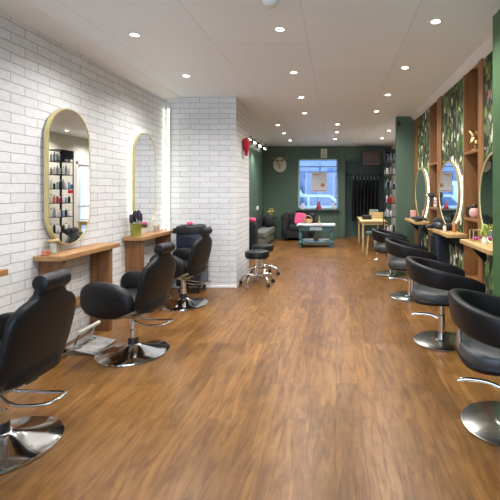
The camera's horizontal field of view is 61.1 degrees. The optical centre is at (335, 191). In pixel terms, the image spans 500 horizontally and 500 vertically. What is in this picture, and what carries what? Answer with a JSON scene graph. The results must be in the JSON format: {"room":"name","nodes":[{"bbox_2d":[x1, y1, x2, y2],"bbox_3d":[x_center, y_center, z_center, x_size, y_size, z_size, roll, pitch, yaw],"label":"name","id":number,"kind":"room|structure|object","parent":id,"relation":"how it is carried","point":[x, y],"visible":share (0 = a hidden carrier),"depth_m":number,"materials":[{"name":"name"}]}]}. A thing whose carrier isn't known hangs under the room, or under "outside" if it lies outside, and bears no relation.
{"room":"salon","nodes":[
{"label":"salon","id":0,"kind":"room"},
{"bbox_2d":[0,11,165,343],"bbox_3d":[-2.500,0.005,1.995,0.200,2.690,7.590,0,0,0],"label":"wall","id":1,"kind":"structure","parent":0,"point":[40,76],"depth_m":3.61,"materials":[{"name":"white brick"}]},
{"bbox_2d":[44,108,89,244],"bbox_3d":[-2.371,-0.135,3.625,0.056,1.200,0.575,0,0,0],"label":"wall mirror","id":2,"kind":"object","parent":1,"relation":"attached to","point":[66,133],"visible":0.98,"depth_m":3.57,"materials":[{"name":"gold metal"}]},
{"bbox_2d":[0,0,180,99],"bbox_3d":[-2.290,-1.317,1.995,0.220,0.045,7.590,0,0,0],"label":"trim","id":3,"kind":"structure","parent":1,"relation":"attached to","point":[22,11],"depth_m":3.60,"materials":[{"name":"white paint"}]},
{"bbox_2d":[131,132,155,228],"bbox_3d":[-2.371,-0.140,5.050,0.056,1.180,0.560,0,0,0],"label":"wall mirror","id":4,"kind":"object","parent":1,"relation":"attached to","point":[143,154],"visible":0.84,"depth_m":5.03,"materials":[{"name":"gold metal"}]},
{"bbox_2d":[166,97,248,287],"bbox_3d":[-1.998,0.005,6.213,1.205,2.690,0.875,0,0,0],"label":"wall","id":5,"kind":"structure","parent":0,"point":[210,165],"depth_m":5.79,"materials":[{"name":"white brick"}]},
{"bbox_2d":[167,107,170,229],"bbox_3d":[-2.355,-0.325,5.767,0.040,1.750,0.043,0,0,0],"label":"light strip","id":6,"kind":"object","parent":5,"relation":"attached to","point":[168,108],"visible":0.86,"depth_m":5.76,"materials":[{"name":"white plastic"}]},
{"bbox_2d":[242,137,249,155],"bbox_3d":[-1.360,-0.682,6.220,0.114,0.274,0.236,0,0,0],"label":"ornament","id":7,"kind":"object","parent":5,"relation":"attached to","point":[246,142],"visible":1,"depth_m":6.16,"materials":[{"name":"plastic"}]},
{"bbox_2d":[0,236,499,499],"bbox_3d":[-0.300,1.400,5.375,4.600,0.100,14.750,0,0,0],"label":"floor","id":8,"kind":"structure","parent":0,"point":[315,383],"depth_m":2.64,"materials":[{"name":"brown wood"}]},
{"bbox_2d":[0,269,7,276],"bbox_3d":[-2.280,0.929,2.270,0.231,0.842,0.880,0,0,0],"label":"table","id":9,"kind":"object","parent":8,"relation":"on","point":[3,272],"visible":1,"depth_m":2.68,"materials":[{"name":"brown wood"}]},
{"bbox_2d":[0,269,75,474],"bbox_3d":[-1.746,0.885,2.169,0.665,0.929,0.587,0,0,3],"label":"salon chair","id":10,"kind":"object","parent":8,"relation":"on","point":[33,337],"visible":1,"depth_m":2.11,"materials":[{"name":"black leather"}]},
{"bbox_2d":[33,243,119,359],"bbox_3d":[-2.280,0.929,3.680,0.231,0.842,0.880,0,0,0],"label":"table","id":11,"kind":"object","parent":8,"relation":"on","point":[101,253],"visible":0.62,"depth_m":3.88,"materials":[{"name":"brown wood"}]},
{"bbox_2d":[42,250,49,254],"bbox_3d":[-2.325,0.480,3.285,0.064,0.055,0.064,0,0,0],"label":"candle jar","id":12,"kind":"object","parent":11,"relation":"on","point":[44,252],"visible":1,"depth_m":3.27,"materials":[{"name":"pink glass"}]},
{"bbox_2d":[46,239,59,252],"bbox_3d":[-2.345,0.451,3.400,0.094,0.115,0.094,0,0,0],"label":"lidded jar","id":13,"kind":"object","parent":11,"relation":"on","point":[53,246],"visible":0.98,"depth_m":3.38,"materials":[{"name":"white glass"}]},
{"bbox_2d":[50,243,56,252],"bbox_3d":[-2.345,0.464,3.400,0.048,0.081,0.048,0,0,0],"label":"candle","id":14,"kind":"object","parent":13,"relation":"in","point":[53,246],"depth_m":3.38,"materials":[{"name":"wax"}]},
{"bbox_2d":[66,320,115,354],"bbox_3d":[-2.114,1.253,3.550,0.246,0.187,0.340,0,0,0],"label":"footrest","id":15,"kind":"object","parent":8,"relation":"on","point":[91,344],"visible":0.98,"depth_m":3.53,"materials":[{"name":"metal"}]},
{"bbox_2d":[80,242,175,366],"bbox_3d":[-1.671,0.885,3.436,0.665,0.929,0.587,0,0,9],"label":"salon chair","id":16,"kind":"object","parent":8,"relation":"on","point":[139,293],"visible":1,"depth_m":3.28,"materials":[{"name":"leather"}]},
{"bbox_2d":[123,230,172,293],"bbox_3d":[-2.280,0.929,5.075,0.231,0.842,0.950,0,0,0],"label":"table","id":17,"kind":"object","parent":8,"relation":"on","point":[134,246],"visible":0.48,"depth_m":4.66,"materials":[{"name":"brown wood"}]},
{"bbox_2d":[129,223,141,236],"bbox_3d":[-2.290,0.433,4.690,0.132,0.150,0.132,0,0,0],"label":"pot","id":18,"kind":"object","parent":17,"relation":"on","point":[135,231],"visible":0.93,"depth_m":4.64,"materials":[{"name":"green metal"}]},
{"bbox_2d":[129,214,132,226],"bbox_3d":[-2.301,0.369,4.634,0.034,0.253,0.104,0,0,0],"label":"brush","id":19,"kind":"object","parent":18,"relation":"in","point":[130,215],"visible":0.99,"depth_m":4.59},
{"bbox_2d":[149,227,211,310],"bbox_3d":[-1.801,0.885,4.916,0.665,0.929,0.587,0,0,9],"label":"salon chair","id":20,"kind":"object","parent":8,"relation":"on","point":[192,262],"visible":0.73,"depth_m":4.80,"materials":[{"name":"black leather"}]},
{"bbox_2d":[173,226,210,292],"bbox_3d":[-1.955,0.915,5.588,0.390,0.870,0.365,0,0,0],"label":"trolley","id":21,"kind":"object","parent":8,"relation":"on","point":[185,237],"visible":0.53,"depth_m":5.42,"materials":[{"name":"blue plastic"}]},
{"bbox_2d":[176,224,188,227],"bbox_3d":[-2.036,0.480,5.585,0.229,0.084,0.194,0,0,30],"label":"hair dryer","id":22,"kind":"object","parent":21,"relation":"in","point":[183,225],"visible":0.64,"depth_m":5.49,"materials":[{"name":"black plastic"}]},
{"bbox_2d":[173,226,210,233],"bbox_3d":[-1.955,0.515,5.590,0.390,0.070,0.360,0,0,0],"label":"tray","id":23,"kind":"object","parent":21,"relation":"on","point":[177,230],"depth_m":5.41,"materials":[{"name":"black plastic"}]},
{"bbox_2d":[189,224,206,227],"bbox_3d":[-1.901,0.480,5.600,0.229,0.084,0.194,0,0,-30],"label":"hair dryer","id":24,"kind":"object","parent":21,"relation":"in","point":[197,225],"visible":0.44,"depth_m":5.53,"materials":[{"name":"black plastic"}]},
{"bbox_2d":[239,249,274,287],"bbox_3d":[-1.161,1.099,5.956,0.533,0.499,0.507,0,0,24],"label":"stool","id":25,"kind":"object","parent":8,"relation":"on","point":[256,254],"visible":0.99,"depth_m":5.89,"materials":[{"name":"metal"}]},
{"bbox_2d":[249,216,274,249],"bbox_3d":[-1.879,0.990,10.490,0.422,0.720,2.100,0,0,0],"label":"sofa","id":26,"kind":"object","parent":8,"relation":"on","point":[258,233],"visible":0.81,"depth_m":9.68,"materials":[{"name":"grey fabric"}]},
{"bbox_2d":[258,229,269,237],"bbox_3d":[-1.860,1.020,10.060,0.384,0.170,0.860,0,0,0],"label":"seat cushion","id":27,"kind":"object","parent":26,"relation":"on","point":[262,233],"depth_m":9.76,"materials":[{"name":"grey fabric"}]},
{"bbox_2d":[260,226,274,233],"bbox_3d":[-1.860,1.020,10.920,0.384,0.170,0.860,0,0,0],"label":"seat cushion","id":28,"kind":"object","parent":26,"relation":"on","point":[272,229],"depth_m":10.80,"materials":[{"name":"grey fabric"}]},
{"bbox_2d":[264,213,273,226],"bbox_3d":[-1.800,0.745,10.970,0.240,0.380,0.340,0,0,0],"label":"cushion","id":29,"kind":"object","parent":26,"relation":"on","point":[268,219],"visible":0.99,"depth_m":10.82,"materials":[{"name":"fabric"}]},
{"bbox_2d":[248,244,279,276],"bbox_3d":[-1.163,1.099,6.659,0.507,0.499,0.533,0,0,2],"label":"stool","id":30,"kind":"object","parent":8,"relation":"on","point":[270,247],"visible":0.67,"depth_m":6.61,"materials":[{"name":"silver metal"}]},
{"bbox_2d":[281,212,314,240],"bbox_3d":[-1.060,0.968,11.605,0.930,0.765,0.710,0,0,0],"label":"armchair","id":31,"kind":"object","parent":8,"relation":"on","point":[289,228],"visible":0.67,"depth_m":11.30,"materials":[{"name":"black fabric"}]},
{"bbox_2d":[288,224,298,229],"bbox_3d":[-1.060,0.990,11.570,0.560,0.160,0.600,0,0,0],"label":"seat cushion","id":32,"kind":"object","parent":31,"relation":"on","point":[290,226],"depth_m":11.28,"materials":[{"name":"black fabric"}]},
{"bbox_2d":[294,213,306,224],"bbox_3d":[-0.997,0.756,11.488,0.332,0.352,0.170,0,0,8],"label":"cushion","id":33,"kind":"object","parent":31,"relation":"on","point":[298,216],"visible":0.63,"depth_m":11.44,"materials":[{"name":"pink fabric"}]},
{"bbox_2d":[296,223,334,247],"bbox_3d":[-0.490,1.073,10.200,0.940,0.555,0.560,0,0,0],"label":"coffee table","id":34,"kind":"object","parent":8,"relation":"on","point":[302,228],"visible":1,"depth_m":9.96,"materials":[{"name":"blue paint"}]},
{"bbox_2d":[302,215,312,223],"bbox_3d":[-0.720,0.689,10.350,0.262,0.212,0.260,0,0,0],"label":"wicker basket","id":35,"kind":"object","parent":34,"relation":"on","point":[305,221],"visible":1,"depth_m":10.26,"materials":[{"name":"wicker"}]},
{"bbox_2d":[303,238,313,240],"bbox_3d":[-0.680,1.183,10.150,0.284,0.054,0.233,0,0,0],"label":"pile","id":36,"kind":"object","parent":34,"relation":"on","point":[304,239],"visible":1,"depth_m":10.05,"materials":[{"name":"white paper"}]},
{"bbox_2d":[298,239,333,242],"bbox_3d":[-0.490,1.230,10.200,0.860,0.040,0.500,0,0,0],"label":"shelf","id":37,"kind":"object","parent":34,"relation":"attached to","point":[315,240],"depth_m":9.98,"materials":[{"name":"teal paint"}]},
{"bbox_2d":[318,238,328,240],"bbox_3d":[-0.300,1.183,10.150,0.285,0.054,0.235,0,0,0],"label":"pile","id":38,"kind":"object","parent":34,"relation":"on","point":[319,239],"visible":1,"depth_m":10.05,"materials":[{"name":"white paper"}]},
{"bbox_2d":[357,217,386,251],"bbox_3d":[0.860,1.005,10.100,0.600,0.690,1.700,0,0,0],"label":"desk","id":39,"kind":"object","parent":8,"relation":"on","point":[374,221],"visible":0.7,"depth_m":9.28,"materials":[{"name":"wood"}]},
{"bbox_2d":[362,215,371,218],"bbox_3d":[0.750,0.610,9.980,0.220,0.100,0.260,0,0,0],"label":"basket","id":40,"kind":"object","parent":39,"relation":"on","point":[363,216],"visible":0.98,"depth_m":9.85,"materials":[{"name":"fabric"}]},
{"bbox_2d":[369,212,382,217],"bbox_3d":[1.030,0.589,10.426,0.364,0.143,0.252,0,0,0],"label":"wooden crate","id":41,"kind":"object","parent":39,"relation":"on","point":[373,214],"visible":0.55,"depth_m":10.38,"materials":[{"name":"brown wood"}]},
{"bbox_2d":[366,231,377,254],"bbox_3d":[0.780,1.103,8.950,0.260,0.497,0.260,0,0,0],"label":"stool","id":42,"kind":"object","parent":8,"relation":"on","point":[367,232],"visible":0.65,"depth_m":8.86,"materials":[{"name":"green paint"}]},
{"bbox_2d":[383,149,394,256],"bbox_3d":[1.180,0.230,8.750,0.300,2.240,0.400,0,0,0],"label":"rack","id":43,"kind":"object","parent":8,"relation":"on","point":[388,151],"visible":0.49,"depth_m":8.71,"materials":[{"name":"black metal"}]},
{"bbox_2d":[371,228,409,276],"bbox_3d":[0.886,0.975,6.752,0.605,0.750,0.691,0,0,6],"label":"tub chair","id":44,"kind":"object","parent":8,"relation":"on","point":[379,235],"visible":0.57,"depth_m":6.62,"materials":[{"name":"black leather"}]},
{"bbox_2d":[385,238,436,301],"bbox_3d":[0.931,0.975,5.271,0.605,0.750,0.691,0,0,3],"label":"tub chair","id":45,"kind":"object","parent":8,"relation":"on","point":[401,249],"visible":0.65,"depth_m":5.08,"materials":[{"name":"black leather"}]},
{"bbox_2d":[429,96,441,251],"bbox_3d":[1.565,0.005,5.760,0.360,2.688,0.698,0,0,0],"label":"display unit","id":46,"kind":"object","parent":8,"relation":"on","point":[435,111],"visible":0.15,"depth_m":6.08,"materials":[{"name":"brown wood"}]},
{"bbox_2d":[427,192,437,206],"bbox_3d":[1.302,0.097,5.611,0.138,0.202,0.190,0,0,-18],"label":"hair dryer","id":47,"kind":"object","parent":46,"relation":"attached to","point":[430,195],"visible":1,"depth_m":5.53,"materials":[{"name":"black plastic"}]},
{"bbox_2d":[430,232,448,263],"bbox_3d":[1.304,0.935,5.180,0.172,0.830,0.280,0,0,0],"label":"trolley","id":48,"kind":"object","parent":8,"relation":"on","point":[439,246],"visible":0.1,"depth_m":5.04,"materials":[{"name":"blue plastic"}]},
{"bbox_2d":[406,256,485,351],"bbox_3d":[0.941,0.975,3.711,0.605,0.750,0.691,0,0,2],"label":"tub chair","id":49,"kind":"object","parent":8,"relation":"on","point":[434,279],"visible":0.8,"depth_m":3.54,"materials":[{"name":"leather"}]},
{"bbox_2d":[463,58,483,283],"bbox_3d":[1.565,0.005,4.180,0.360,2.688,0.598,0,0,0],"label":"display unit","id":50,"kind":"object","parent":8,"relation":"on","point":[473,81],"visible":0.28,"depth_m":4.45,"materials":[{"name":"brown wood"}]},
{"bbox_2d":[466,207,471,216],"bbox_3d":[1.435,0.215,4.385,0.070,0.110,0.090,0,0,0],"label":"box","id":51,"kind":"object","parent":50,"relation":"on","point":[467,208],"visible":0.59,"depth_m":4.37,"materials":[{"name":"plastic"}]},
{"bbox_2d":[464,148,477,154],"bbox_3d":[1.558,-0.414,4.230,0.333,0.032,0.440,0,0,0],"label":"shelf","id":52,"kind":"object","parent":50,"relation":"attached to","point":[466,152],"depth_m":4.28,"materials":[{"name":"brown wood"}]},
{"bbox_2d":[464,217,477,222],"bbox_3d":[1.558,0.286,4.230,0.333,0.032,0.440,0,0,0],"label":"shelf","id":53,"kind":"object","parent":50,"relation":"attached to","point":[466,219],"depth_m":4.34,"materials":[{"name":"brown wood"}]},
{"bbox_2d":[465,275,477,280],"bbox_3d":[1.558,0.916,4.230,0.333,0.032,0.440,0,0,0],"label":"shelf","id":54,"kind":"object","parent":50,"relation":"attached to","point":[475,277],"depth_m":4.37,"materials":[{"name":"brown wood"}]},
{"bbox_2d":[469,130,477,149],"bbox_3d":[1.458,-0.543,4.299,0.116,0.226,0.121,0,0,16],"label":"ornament","id":55,"kind":"object","parent":50,"relation":"on","point":[474,134],"visible":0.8,"depth_m":4.27,"materials":[{"name":"gold metal"}]},
{"bbox_2d":[469,204,477,217],"bbox_3d":[1.435,0.198,4.245,0.110,0.145,0.110,0,0,0],"label":"jar","id":56,"kind":"object","parent":50,"relation":"on","point":[473,212],"visible":0.89,"depth_m":4.21,"materials":[{"name":"pink plastic"}]},
{"bbox_2d":[448,288,499,446],"bbox_3d":[0.971,0.975,2.381,0.605,0.750,0.691,0,0,4],"label":"tub chair","id":57,"kind":"object","parent":8,"relation":"on","point":[475,315],"visible":1,"depth_m":2.29,"materials":[{"name":"black leather"}]},
{"bbox_3d":[-1.890,1.039,11.750,0.410,0.628,0.410,0,0,0],"label":"side table","id":58,"kind":"object","parent":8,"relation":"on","visible":0},
{"bbox_2d":[265,208,273,215],"bbox_3d":[-1.902,0.597,11.740,0.305,0.256,0.232,0,0,44],"label":"potted flowers","id":59,"kind":"object","parent":58,"relation":"on","point":[269,211],"visible":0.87,"depth_m":11.69,"materials":[{"name":"yellow plant"}]},
{"bbox_2d":[249,139,263,217],"bbox_3d":[-2.350,0.005,9.325,0.500,2.690,5.350,0,0,0],"label":"wall","id":60,"kind":"structure","parent":0,"point":[256,153],"depth_m":10.83,"materials":[{"name":"green paint"}]},
{"bbox_2d":[24,0,499,145],"bbox_3d":[-0.300,-1.390,5.375,4.600,0.100,14.750,0,0,0],"label":"ceiling","id":61,"kind":"structure","parent":0,"point":[346,55],"depth_m":3.83,"materials":[{"name":"paint"}]},
{"bbox_2d":[128,32,140,36],"bbox_3d":[-1.710,-1.336,3.480,0.100,0.008,0.100,0,0,0],"label":"recessed light","id":62,"kind":"object","parent":61,"relation":"in","point":[134,34],"visible":1,"depth_m":3.47,"materials":[{"name":"white plastic"}]},
{"bbox_2d":[249,133,267,149],"bbox_3d":[-1.957,-1.256,10.400,0.114,0.169,2.400,0,0,0],"label":"track","id":63,"kind":"object","parent":61,"relation":"attached to","point":[250,134],"visible":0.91,"depth_m":10.06,"materials":[{"name":"white plastic"}]},
{"bbox_2d":[263,0,277,8],"bbox_3d":[-0.460,-1.320,2.880,0.110,0.040,0.110,0,0,0],"label":"smoke detector","id":64,"kind":"object","parent":61,"relation":"attached to","point":[270,4],"visible":1,"depth_m":2.85,"materials":[{"name":"white plastic"}]},
{"bbox_2d":[274,26,285,30],"bbox_3d":[-0.460,-1.336,3.360,0.100,0.008,0.100,0,0,0],"label":"recessed light","id":65,"kind":"object","parent":61,"relation":"in","point":[277,28],"visible":1,"depth_m":3.34,"materials":[{"name":"white plastic"}]},
{"bbox_2d":[429,18,441,23],"bbox_3d":[0.780,-1.336,3.210,0.100,0.008,0.100,0,0,0],"label":"recessed light","id":66,"kind":"object","parent":61,"relation":"in","point":[435,20],"visible":1,"depth_m":3.20,"materials":[{"name":"white plastic"}]},
{"bbox_2d":[264,146,390,234],"bbox_3d":[-0.350,0.005,12.100,4.500,2.690,0.200,0,0,0],"label":"wall","id":67,"kind":"structure","parent":0,"point":[280,188],"depth_m":12.00,"materials":[{"name":"green paint"}]},
{"bbox_2d":[269,155,289,171],"bbox_3d":[-1.640,-0.822,11.906,0.615,0.484,0.187,0,0,0],"label":"plaque","id":68,"kind":"object","parent":67,"relation":"attached to","point":[279,164],"visible":1,"depth_m":11.97,"materials":[{"name":"wood"}]},
{"bbox_2d":[296,159,339,209],"bbox_3d":[-0.530,-0.217,11.980,1.280,1.505,0.240,0,0,0],"label":"window","id":69,"kind":"structure","parent":67,"relation":"in","point":[299,160],"depth_m":12.02,"materials":[{"name":"blue paint"}]},
{"bbox_2d":[312,172,326,191],"bbox_3d":[-0.490,-0.300,12.020,0.430,0.580,0.009,0,0,0],"label":"poster","id":70,"kind":"object","parent":69,"relation":"attached to","point":[319,179],"visible":1,"depth_m":12.02,"materials":[{"name":"white paper"}]},
{"bbox_2d":[274,232,371,237],"bbox_3d":[-0.309,1.290,12.154,3.566,0.120,0.509,0,0,-13],"label":"baseboard","id":71,"kind":"structure","parent":67,"relation":"attached to","point":[346,233],"depth_m":11.98,"materials":[{"name":"green paint"}]},
{"bbox_2d":[321,149,326,157],"bbox_3d":[-0.350,-1.165,11.878,0.180,0.350,0.028,0,0,0],"label":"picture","id":72,"kind":"object","parent":67,"relation":"attached to","point":[323,151],"visible":1,"depth_m":11.87,"materials":[{"name":"paper"}]},
{"bbox_2d":[338,146,344,237],"bbox_3d":[0.165,0.005,11.975,0.190,2.690,0.050,0,0,0],"label":"trim","id":73,"kind":"structure","parent":67,"relation":"attached to","point":[341,149],"depth_m":11.95,"materials":[{"name":"green paint"}]},
{"bbox_2d":[300,148,384,161],"bbox_3d":[0.200,-1.090,11.985,2.500,0.400,0.030,0,0,0],"label":"trim","id":74,"kind":"structure","parent":67,"relation":"attached to","point":[303,151],"depth_m":11.98,"materials":[{"name":"green paint"}]},
{"bbox_2d":[361,150,379,165],"bbox_3d":[0.990,-0.960,11.742,0.500,0.420,0.496,0,0,0],"label":"wall-mounted television","id":75,"kind":"object","parent":67,"relation":"attached to","point":[368,157],"visible":1,"depth_m":11.50,"materials":[{"name":"black plastic"}]},
{"bbox_2d":[364,160,378,162],"bbox_3d":[0.990,-0.844,11.498,0.420,0.088,0.007,0,0,0],"label":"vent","id":76,"kind":"object","parent":75,"relation":"attached to","point":[365,161],"depth_m":11.49,"materials":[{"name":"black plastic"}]},
{"bbox_2d":[345,162,382,231],"bbox_3d":[1.000,0.005,12.450,1.800,2.690,0.500,0,0,0],"label":"wall","id":77,"kind":"structure","parent":0,"point":[355,168],"depth_m":12.55,"materials":[{"name":"green paint"}]},
{"bbox_3d":[0.850,-0.533,12.393,1.150,0.070,0.309,0,0,0],"label":"rail","id":78,"kind":"object","parent":77,"relation":"attached to","visible":0},
{"bbox_2d":[352,174,354,220],"bbox_3d":[0.523,0.165,12.250,0.103,1.393,0.470,0,0,0],"label":"gown","id":79,"kind":"object","parent":78,"relation":"hanging from","point":[353,193],"visible":1,"depth_m":12.07,"materials":[{"name":"black fabric"}]},
{"bbox_2d":[355,177,358,218],"bbox_3d":[0.623,0.123,12.250,0.102,1.309,0.470,0,0,0],"label":"gown","id":80,"kind":"object","parent":78,"relation":"hanging from","point":[356,204],"visible":1,"depth_m":12.07,"materials":[{"name":"black fabric"}]},
{"bbox_2d":[359,177,361,216],"bbox_3d":[0.726,0.131,12.250,0.104,1.326,0.470,0,0,0],"label":"gown","id":81,"kind":"object","parent":78,"relation":"hanging from","point":[360,193],"visible":0.97,"depth_m":12.12,"materials":[{"name":"black fabric"}]},
{"bbox_2d":[362,177,365,214],"bbox_3d":[0.826,0.099,12.250,0.102,1.262,0.470,0,0,0],"label":"gown","id":82,"kind":"object","parent":78,"relation":"hanging from","point":[363,196],"visible":0.95,"depth_m":12.06,"materials":[{"name":"black fabric"}]},
{"bbox_2d":[365,177,368,214],"bbox_3d":[0.932,0.089,12.250,0.101,1.242,0.470,0,0,0],"label":"gown","id":83,"kind":"object","parent":78,"relation":"hanging from","point":[367,195],"visible":0.97,"depth_m":12.09,"materials":[{"name":"black fabric"}]},
{"bbox_2d":[369,174,371,208],"bbox_3d":[1.035,0.131,12.250,0.104,1.325,0.470,0,0,0],"label":"gown","id":84,"kind":"object","parent":78,"relation":"hanging from","point":[370,190],"visible":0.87,"depth_m":12.08,"materials":[{"name":"black fabric"}]},
{"bbox_2d":[372,177,375,208],"bbox_3d":[1.141,0.090,12.250,0.102,1.243,0.470,0,0,0],"label":"gown","id":85,"kind":"object","parent":78,"relation":"hanging from","point":[374,200],"visible":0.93,"depth_m":12.10,"materials":[{"name":"black fabric"}]},
{"bbox_2d":[376,174,378,211],"bbox_3d":[1.242,0.128,12.250,0.101,1.321,0.470,0,0,0],"label":"gown","id":86,"kind":"object","parent":78,"relation":"hanging from","point":[377,183],"visible":0.9,"depth_m":12.08,"materials":[{"name":"black fabric"}]},
{"bbox_2d":[391,144,394,230],"bbox_3d":[1.710,0.005,9.725,0.180,2.690,4.550,0,0,0],"label":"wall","id":87,"kind":"structure","parent":0,"point":[393,145],"depth_m":11.76,"materials":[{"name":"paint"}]},
{"bbox_2d":[395,116,413,256],"bbox_3d":[1.515,0.005,7.360,0.870,2.690,0.180,0,0,0],"label":"wall","id":88,"kind":"structure","parent":0,"point":[404,133],"depth_m":7.27,"materials":[{"name":"green paint"}]},
{"bbox_2d":[414,118,417,243],"bbox_3d":[1.570,0.005,7.135,0.360,2.690,0.270,0,0,0],"label":"trim","id":89,"kind":"structure","parent":88,"relation":"attached to","point":[415,120],"depth_m":7.17,"materials":[{"name":"brown wood"}]},
{"bbox_2d":[418,51,492,294],"bbox_3d":[1.675,0.005,5.205,0.550,2.690,4.130,0,0,0],"label":"wall","id":90,"kind":"structure","parent":0,"point":[452,100],"depth_m":4.68,"materials":[{"name":"paper"}]},
{"bbox_2d":[405,218,428,234],"bbox_3d":[1.294,0.550,6.610,0.207,0.200,0.980,0,0,0],"label":"wall shelf","id":91,"kind":"object","parent":90,"relation":"attached to","point":[415,224],"visible":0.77,"depth_m":6.22,"materials":[{"name":"brown wood"}]},
{"bbox_2d":[410,210,415,216],"bbox_3d":[1.263,0.371,6.712,0.100,0.150,0.032,0,0,40],"label":"price card","id":92,"kind":"object","parent":91,"relation":"on","point":[412,212],"visible":0.71,"depth_m":6.70,"materials":[{"name":"paper"}]},
{"bbox_2d":[411,216,425,220],"bbox_3d":[1.312,0.408,6.397,0.194,0.084,0.229,0,0,-40],"label":"hair dryer","id":93,"kind":"object","parent":91,"relation":"on","point":[422,218],"visible":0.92,"depth_m":6.31,"materials":[{"name":"black plastic"}]},
{"bbox_2d":[415,168,428,216],"bbox_3d":[1.373,0.025,6.560,0.051,0.820,0.860,0,0,0],"label":"wall mirror","id":94,"kind":"object","parent":90,"relation":"attached to","point":[422,185],"visible":0.87,"depth_m":6.48,"materials":[{"name":"gold metal"}]},
{"bbox_2d":[416,169,425,215],"bbox_3d":[1.364,0.025,6.560,0.024,0.776,0.816,0,0,0],"label":"mirror glass","id":95,"kind":"object","parent":94,"relation":"attached to","point":[421,174],"depth_m":6.48,"materials":[{"name":"mirror"}]},
{"bbox_2d":[418,224,425,250],"bbox_3d":[1.193,0.766,5.358,0.352,0.702,0.173,0,0,43],"label":"power cable","id":96,"kind":"object","parent":90,"relation":"attached to","point":[419,226],"visible":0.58,"depth_m":5.47,"materials":[{"name":"black plastic"}]},
{"bbox_2d":[427,228,466,251],"bbox_3d":[1.291,0.550,4.845,0.212,0.200,0.970,0,0,0],"label":"wall shelf","id":97,"kind":"object","parent":90,"relation":"attached to","point":[453,238],"visible":0.71,"depth_m":4.46,"materials":[{"name":"brown wood"}]},
{"bbox_2d":[431,222,442,227],"bbox_3d":[1.289,0.408,5.019,0.194,0.084,0.229,0,0,-15],"label":"hair dryer","id":98,"kind":"object","parent":97,"relation":"on","point":[435,223],"visible":0.42,"depth_m":4.97,"materials":[{"name":"black plastic"}]},
{"bbox_2d":[433,217,443,223],"bbox_3d":[1.310,0.390,5.240,0.129,0.130,0.232,0,0,0],"label":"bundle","id":99,"kind":"object","parent":97,"relation":"on","point":[435,219],"visible":0.49,"depth_m":5.16,"materials":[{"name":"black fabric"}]},
{"bbox_2d":[435,223,451,230],"bbox_3d":[1.255,0.408,4.821,0.229,0.084,0.194,0,0,-10],"label":"hair dryer","id":100,"kind":"object","parent":97,"relation":"on","point":[448,225],"visible":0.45,"depth_m":4.74,"materials":[{"name":"black plastic"}]},
{"bbox_2d":[452,220,456,231],"bbox_3d":[1.330,0.385,4.600,0.050,0.130,0.050,0,0,0],"label":"bottle","id":101,"kind":"object","parent":97,"relation":"on","point":[453,225],"visible":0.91,"depth_m":4.58,"materials":[{"name":"orange plastic"}]},
{"bbox_2d":[439,161,461,223],"bbox_3d":[1.373,0.025,4.950,0.051,0.800,0.880,0,0,0],"label":"wall mirror","id":102,"kind":"object","parent":90,"relation":"attached to","point":[450,183],"visible":0.91,"depth_m":4.84,"materials":[{"name":"gold metal"}]},
{"bbox_2d":[411,34,492,119],"bbox_3d":[1.363,-1.302,5.205,0.075,0.075,4.130,0,0,0],"label":"trim","id":103,"kind":"structure","parent":90,"relation":"attached to","point":[486,47],"depth_m":4.53,"materials":[{"name":"white paint"}]},
{"bbox_2d":[460,239,492,261],"bbox_3d":[1.291,0.550,3.540,0.212,0.200,0.780,0,0,0],"label":"wall shelf","id":104,"kind":"object","parent":90,"relation":"attached to","point":[480,249],"visible":0.82,"depth_m":3.58,"materials":[{"name":"brown wood"}]},
{"bbox_2d":[469,229,482,241],"bbox_3d":[1.290,0.399,3.780,0.086,0.104,0.106,0,0,0],"label":"glass box","id":105,"kind":"object","parent":104,"relation":"on","point":[473,230],"visible":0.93,"depth_m":3.79,"materials":[{"name":"gold metal"}]},
{"bbox_2d":[478,223,490,243],"bbox_3d":[1.303,0.361,3.580,0.105,0.179,0.098,0,0,0],"label":"potted plant","id":106,"kind":"object","parent":104,"relation":"on","point":[485,228],"visible":1,"depth_m":3.56,"materials":[{"name":"plant"}]},
{"bbox_2d":[481,236,488,243],"bbox_3d":[1.300,0.420,3.580,0.060,0.060,0.060,0,0,0],"label":"vase","id":107,"kind":"object","parent":104,"relation":"on","point":[484,240],"depth_m":3.56,"materials":[{"name":"ceramic"}]},
{"bbox_2d":[479,152,492,243],"bbox_3d":[1.373,0.070,3.510,0.051,0.840,0.730,0,0,0],"label":"wall mirror","id":108,"kind":"object","parent":90,"relation":"attached to","point":[486,179],"visible":0.65,"depth_m":3.66,"materials":[{"name":"gold metal"}]},
{"bbox_2d":[493,9,499,296],"bbox_3d":[1.575,0.005,0.670,0.750,2.690,4.940,0,0,0],"label":"wall pier","id":109,"kind":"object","parent":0,"point":[496,18],"visible":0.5,"depth_m":3.06,"materials":[{"name":"green paint"}]},
{"label":"outside","id":110,"kind":"structure","parent":0,"visible":0},
{"bbox_3d":[0.000,1.560,19.200,28.000,0.180,7.600,0,0,0],"label":"road","id":111,"kind":"object","parent":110,"visible":0},
{"bbox_2d":[300,161,336,194],"bbox_3d":[0.000,-3.075,23.200,18.000,9.150,0.400,0,0,0],"label":"wall","id":112,"kind":"structure","parent":111,"relation":"on","point":[319,162],"depth_m":23.00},
{"bbox_2d":[300,163,318,193],"bbox_3d":[-2.000,-1.230,22.930,2.100,5.400,0.139,0,0,0],"label":"shopfront","id":113,"kind":"object","parent":112,"relation":"attached to","point":[305,172],"visible":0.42,"depth_m":22.92,"materials":[{"name":"glass"}]},
{"bbox_2d":[321,163,336,197],"bbox_3d":[0.200,-1.230,22.930,2.100,5.400,0.139,0,0,0],"label":"shopfront","id":114,"kind":"object","parent":112,"relation":"attached to","point":[331,171],"visible":0.3,"depth_m":22.92,"materials":[{"name":"glass"}]},
{"bbox_2d":[300,194,336,206],"bbox_3d":[-0.627,0.790,16.344,3.945,1.399,1.612,0,0,0],"label":"parked car","id":115,"kind":"object","parent":111,"relation":"on","point":[310,200],"visible":0.02,"depth_m":15.54,"materials":[{"name":"white paint"}]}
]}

